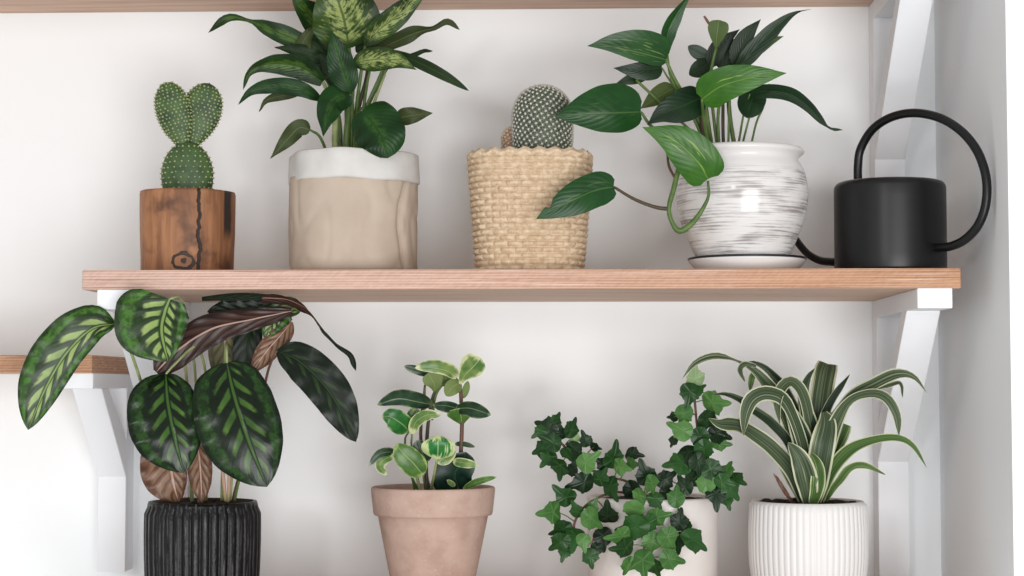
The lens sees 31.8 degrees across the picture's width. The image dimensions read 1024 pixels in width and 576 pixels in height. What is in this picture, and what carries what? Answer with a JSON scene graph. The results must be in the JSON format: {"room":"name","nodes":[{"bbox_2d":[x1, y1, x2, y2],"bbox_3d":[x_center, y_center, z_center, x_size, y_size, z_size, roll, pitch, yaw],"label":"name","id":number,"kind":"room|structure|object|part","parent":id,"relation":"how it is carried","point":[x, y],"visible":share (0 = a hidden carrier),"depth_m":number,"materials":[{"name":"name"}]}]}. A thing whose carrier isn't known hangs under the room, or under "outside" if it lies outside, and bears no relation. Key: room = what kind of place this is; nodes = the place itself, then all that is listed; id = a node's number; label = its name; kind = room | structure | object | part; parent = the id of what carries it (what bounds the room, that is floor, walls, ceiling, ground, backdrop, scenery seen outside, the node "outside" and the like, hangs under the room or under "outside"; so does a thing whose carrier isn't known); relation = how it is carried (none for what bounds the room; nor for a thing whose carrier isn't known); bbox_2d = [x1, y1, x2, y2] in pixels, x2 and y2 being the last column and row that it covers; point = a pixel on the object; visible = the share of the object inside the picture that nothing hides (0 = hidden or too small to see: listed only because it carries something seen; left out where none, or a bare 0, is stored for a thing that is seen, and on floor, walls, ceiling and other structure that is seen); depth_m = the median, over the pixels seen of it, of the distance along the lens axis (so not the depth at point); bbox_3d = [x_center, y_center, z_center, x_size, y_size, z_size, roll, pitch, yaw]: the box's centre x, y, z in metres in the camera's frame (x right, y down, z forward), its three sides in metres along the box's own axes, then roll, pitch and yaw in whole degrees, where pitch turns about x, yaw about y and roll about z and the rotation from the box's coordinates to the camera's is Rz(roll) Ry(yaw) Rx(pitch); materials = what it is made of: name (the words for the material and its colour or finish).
{"room":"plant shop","nodes":[
{"label":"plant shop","id":0,"kind":"room"},
{"bbox_2d":[140,188,235,269],"bbox_3d":[-0.345,-0.057,1.911,0.101,0.088,0.098,0,-3,2],"label":"pot","id":1,"kind":"object","parent":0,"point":[181,228],"depth_m":1.87,"materials":[{"name":"brown wood"}]},
{"bbox_2d":[0,0,940,575],"bbox_3d":[0.179,0.166,2.129,6.200,2.700,0.120,0,-3,2],"label":"wall","id":2,"kind":"structure","parent":0,"point":[81,135],"depth_m":2.09,"materials":[{"name":"paint"}]},
{"bbox_2d":[0,355,133,571],"bbox_3d":[-0.859,0.199,2.013,0.834,0.244,0.185,0,-3,2],"label":"wall shelf","id":3,"kind":"object","parent":2,"relation":"attached to","point":[102,386],"visible":0.89,"depth_m":2.04,"materials":[{"name":"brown wood"}]},
{"bbox_3d":[-0.459,0.103,1.988,0.032,0.016,0.145,0,-3,2],"label":"bracket arm","id":4,"kind":"part","parent":3,"relation":"part of","materials":[{"name":"white paint"}]},
{"bbox_2d":[0,0,932,177],"bbox_3d":[-0.538,-0.181,1.974,1.980,0.342,0.280,0,-3,2],"label":"wall shelf","id":5,"kind":"object","parent":2,"relation":"attached to","point":[898,29],"visible":0.77,"depth_m":2.05,"materials":[{"name":"brown wood"}]},
{"bbox_3d":[0.425,-0.325,1.930,0.034,0.020,0.248,0,-3,2],"label":"bracket arm","id":6,"kind":"part","parent":5,"relation":"part of","materials":[{"name":"white paint"}]},
{"bbox_2d":[82,268,960,575],"bbox_3d":[0.011,0.159,1.935,0.882,0.342,0.280,0,-3,2],"label":"wall shelf","id":7,"kind":"object","parent":2,"relation":"attached to","point":[907,303],"visible":0.69,"depth_m":1.83,"materials":[{"name":"brown wood"}]},
{"bbox_3d":[-0.398,0.018,1.942,0.034,0.020,0.248,0,-3,2],"label":"bracket arm","id":8,"kind":"part","parent":7,"relation":"part of","materials":[{"name":"white paint"}]},
{"bbox_2d":[140,82,235,269],"bbox_3d":[-0.344,-0.116,1.914,0.101,0.206,0.098,0,-3,2],"label":"potted cactus","id":9,"kind":"object","parent":7,"relation":"on","point":[186,223],"visible":1,"depth_m":1.89,"materials":[{"name":"brown wood"}]},
{"bbox_2d":[208,0,468,269],"bbox_3d":[-0.185,-0.172,1.903,0.236,0.315,0.155,2,-3,-27],"label":"potted plant","id":10,"kind":"object","parent":7,"relation":"on","point":[353,202],"visible":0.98,"depth_m":1.88,"materials":[{"name":"green plant"}]},
{"bbox_3d":[-0.195,-0.186,1.928,0.028,0.098,0.009,0,-3,2],"label":"stem","id":11,"kind":"part","parent":10,"relation":"part of","materials":[{"name":"green plant"}]},
{"bbox_3d":[-0.187,-0.166,1.913,0.008,0.060,0.008,1,-3,-21],"label":"stem","id":12,"kind":"part","parent":10,"relation":"part of","materials":[{"name":"green plant"}]},
{"bbox_3d":[-0.173,-0.191,1.915,0.012,0.111,0.012,0,-3,2],"label":"stem","id":13,"kind":"part","parent":10,"relation":"part of","materials":[{"name":"green plant"}]},
{"bbox_3d":[-0.169,-0.067,1.915,0.137,0.108,0.137,0,-3,2],"label":"pot","id":14,"kind":"part","parent":10,"relation":"part of","materials":[{"name":"paper"}]},
{"bbox_3d":[-0.164,-0.191,1.927,0.021,0.108,0.006,0,-3,2],"label":"stem","id":15,"kind":"part","parent":10,"relation":"part of","materials":[{"name":"plant"}]},
{"bbox_3d":[-0.148,-0.190,1.923,0.043,0.108,0.009,0,-3,2],"label":"stem","id":16,"kind":"part","parent":10,"relation":"part of","materials":[{"name":"green plant"}]},
{"bbox_3d":[-0.149,-0.182,1.916,0.030,0.092,0.006,-1,-3,12],"label":"stem","id":17,"kind":"part","parent":10,"relation":"part of","materials":[{"name":"green plant"}]},
{"bbox_2d":[467,83,592,268],"bbox_3d":[0.019,-0.114,1.896,0.134,0.200,0.134,0,-3,2],"label":"potted cactus","id":18,"kind":"object","parent":7,"relation":"on","point":[509,186],"visible":0.88,"depth_m":1.84,"materials":[{"name":"wicker"}]},
{"bbox_2d":[688,254,806,268],"bbox_3d":[0.244,-0.023,1.872,0.123,0.016,0.123,0,-3,2],"label":"saucer","id":19,"kind":"object","parent":7,"relation":"on","point":[719,261],"visible":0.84,"depth_m":1.82,"materials":[{"name":"white ceramic"}]},
{"bbox_2d":[536,0,841,255],"bbox_3d":[0.174,-0.167,1.868,0.314,0.275,0.146,0,-3,-7],"label":"potted plant","id":20,"kind":"object","parent":19,"relation":"on","point":[733,197],"visible":0.98,"depth_m":1.83,"materials":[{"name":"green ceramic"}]},
{"bbox_3d":[0.170,-0.175,1.873,0.086,0.084,0.006,1,-3,-10],"label":"stem","id":21,"kind":"part","parent":20,"relation":"part of","materials":[{"name":"green plant"}]},
{"bbox_3d":[0.201,-0.169,1.876,0.006,0.071,0.017,-2,-4,31],"label":"stem","id":22,"kind":"part","parent":20,"relation":"part of","materials":[{"name":"plant"}]},
{"bbox_3d":[0.212,-0.169,1.881,0.011,0.072,0.004,0,-3,2],"label":"stem","id":23,"kind":"part","parent":20,"relation":"part of","materials":[{"name":"green plant"}]},
{"bbox_3d":[0.216,-0.170,1.878,0.008,0.073,0.008,2,-3,-27],"label":"stem","id":24,"kind":"part","parent":20,"relation":"part of","materials":[{"name":"green plant"}]},
{"bbox_3d":[0.222,-0.166,1.887,0.004,0.063,0.004,0,-3,2],"label":"stem","id":25,"kind":"part","parent":20,"relation":"part of","materials":[{"name":"plant"}]},
{"bbox_3d":[0.231,-0.173,1.885,0.014,0.078,0.005,0,-3,2],"label":"stem","id":26,"kind":"part","parent":20,"relation":"part of","materials":[{"name":"green plant"}]},
{"bbox_3d":[0.240,-0.087,1.876,0.137,0.116,0.137,0,-3,2],"label":"pot","id":27,"kind":"part","parent":20,"relation":"part of","materials":[{"name":"white ceramic"}]},
{"bbox_3d":[0.254,-0.161,1.879,0.018,0.055,0.002,0,-3,2],"label":"stem","id":28,"kind":"part","parent":20,"relation":"part of","materials":[{"name":"green plant"}]},
{"bbox_2d":[795,109,991,267],"bbox_3d":[0.358,-0.099,1.886,0.312,0.168,0.114,-2,-4,33],"label":"watering can","id":29,"kind":"object","parent":7,"relation":"on","point":[880,222],"visible":0.9,"depth_m":1.81,"materials":[{"name":"black metal"}]},
{"bbox_3d":[0.305,-0.081,1.961,0.009,0.123,0.146,3,-4,-41],"label":"spout","id":30,"kind":"part","parent":29,"relation":"part of","materials":[{"name":"black metal"}]},
{"bbox_3d":[0.417,-0.110,1.837,0.009,0.150,0.166,3,-4,-42],"label":"handle","id":31,"kind":"part","parent":29,"relation":"part of","materials":[{"name":"black metal"}]},
{"bbox_3d":[0.425,0.017,1.911,0.034,0.020,0.248,0,-3,2],"label":"bracket arm","id":32,"kind":"part","parent":7,"relation":"part of","materials":[{"name":"white paint"}]},
{"bbox_3d":[0.011,0.495,1.917,0.882,0.330,0.280,0,-3,2],"label":"wall shelf","id":33,"kind":"object","parent":2,"relation":"attached to","visible":0},
{"bbox_2d":[18,289,358,575],"bbox_3d":[-0.321,0.166,1.871,0.337,0.321,0.192,0,-3,2],"label":"potted plant","id":34,"kind":"object","parent":33,"relation":"on","point":[231,419],"visible":1,"depth_m":1.81,"materials":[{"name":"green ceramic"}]},
{"bbox_3d":[-0.331,0.148,1.890,0.007,0.162,0.029,-1,-3,10],"label":"stem","id":35,"kind":"part","parent":34,"relation":"part of","materials":[{"name":"green plant"}]},
{"bbox_3d":[-0.327,0.277,1.901,0.123,0.103,0.122,0,-3,2],"label":"pot","id":36,"kind":"part","parent":34,"relation":"part of","materials":[{"name":"black ceramic"}]},
{"bbox_3d":[-0.300,0.205,1.874,0.004,0.044,0.023,0,-3,2],"label":"stem","id":37,"kind":"part","parent":34,"relation":"part of","materials":[{"name":"plant"}]},
{"bbox_3d":[-0.295,0.206,1.877,0.004,0.044,0.021,1,-3,-11],"label":"stem","id":38,"kind":"part","parent":34,"relation":"part of","materials":[{"name":"plant"}]},
{"bbox_3d":[-0.295,0.209,1.889,0.003,0.038,0.013,1,-3,-18],"label":"stem","id":39,"kind":"part","parent":34,"relation":"part of","materials":[{"name":"green plant"}]},
{"bbox_3d":[-0.287,0.212,1.876,0.003,0.030,0.022,1,-3,-26],"label":"stem","id":40,"kind":"part","parent":34,"relation":"part of","materials":[{"name":"green plant"}]},
{"bbox_2d":[369,353,495,575],"bbox_3d":[-0.081,0.199,1.896,0.134,0.259,0.131,0,-3,2],"label":"potted plant","id":41,"kind":"object","parent":33,"relation":"on","point":[437,527],"visible":1,"depth_m":1.86,"materials":[{"name":"ceramic"}]},
{"bbox_3d":[-0.099,0.200,1.883,0.010,0.031,0.003,0,-3,2],"label":"stem","id":42,"kind":"part","parent":41,"relation":"part of","materials":[{"name":"green plant"}]},
{"bbox_3d":[-0.091,0.160,1.902,0.014,0.115,0.005,0,-3,2],"label":"stem","id":43,"kind":"part","parent":41,"relation":"part of","materials":[{"name":"plant"}]},
{"bbox_3d":[-0.086,0.161,1.896,0.014,0.112,0.005,0,-3,9],"label":"stem","id":44,"kind":"part","parent":41,"relation":"part of","materials":[{"name":"plant"}]},
{"bbox_3d":[-0.083,0.269,1.893,0.131,0.119,0.131,0,-3,2],"label":"pot","id":45,"kind":"part","parent":41,"relation":"part of","materials":[{"name":"ceramic"}]},
{"bbox_3d":[-0.055,0.158,1.892,0.009,0.117,0.006,1,-3,-20],"label":"stem","id":46,"kind":"part","parent":41,"relation":"part of","materials":[{"name":"plant"}]},
{"bbox_2d":[531,360,746,575],"bbox_3d":[0.132,0.203,1.901,0.221,0.251,0.173,0,-3,2],"label":"potted plant","id":47,"kind":"object","parent":33,"relation":"on","point":[632,531],"visible":1,"depth_m":1.85,"materials":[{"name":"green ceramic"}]},
{"bbox_3d":[0.094,0.184,1.877,0.115,0.078,0.015,1,-3,-16],"label":"stem","id":48,"kind":"part","parent":47,"relation":"part of","materials":[{"name":"green plant"}]},
{"bbox_3d":[0.105,0.242,1.872,0.091,0.062,0.010,2,-3,-27],"label":"stem","id":49,"kind":"part","parent":47,"relation":"part of","materials":[{"name":"green plant"}]},
{"bbox_3d":[0.149,0.275,1.914,0.139,0.108,0.139,0,-3,2],"label":"pot","id":50,"kind":"part","parent":47,"relation":"part of","materials":[{"name":"white ceramic"}]},
{"bbox_3d":[0.173,0.158,1.876,0.011,0.132,0.056,3,-4,-41],"label":"stem","id":51,"kind":"part","parent":47,"relation":"part of","materials":[{"name":"plant"}]},
{"bbox_2d":[683,352,925,575],"bbox_3d":[0.300,0.197,1.871,0.240,0.260,0.146,0,-3,2],"label":"potted plant","id":52,"kind":"object","parent":33,"relation":"on","point":[811,532],"visible":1,"depth_m":1.84,"materials":[{"name":"green plant"}]},
{"bbox_3d":[0.309,0.275,1.878,0.124,0.105,0.124,0,-3,2],"label":"pot","id":53,"kind":"part","parent":52,"relation":"part of","materials":[{"name":"white ceramic"}]},
{"bbox_2d":[467,146,592,268],"bbox_3d":[0.019,-0.078,1.894,0.133,0.127,0.133,0,-3,2],"label":"basket","id":54,"kind":"object","parent":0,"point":[509,187],"depth_m":1.84,"materials":[{"name":"wicker"}]},
{"bbox_2d":[934,0,1023,575],"bbox_3d":[0.976,0.152,1.867,0.988,2.700,0.345,0,-3,2],"label":"wall","id":55,"kind":"structure","parent":0,"point":[979,44],"depth_m":1.84,"materials":[{"name":"paint"}]}
]}

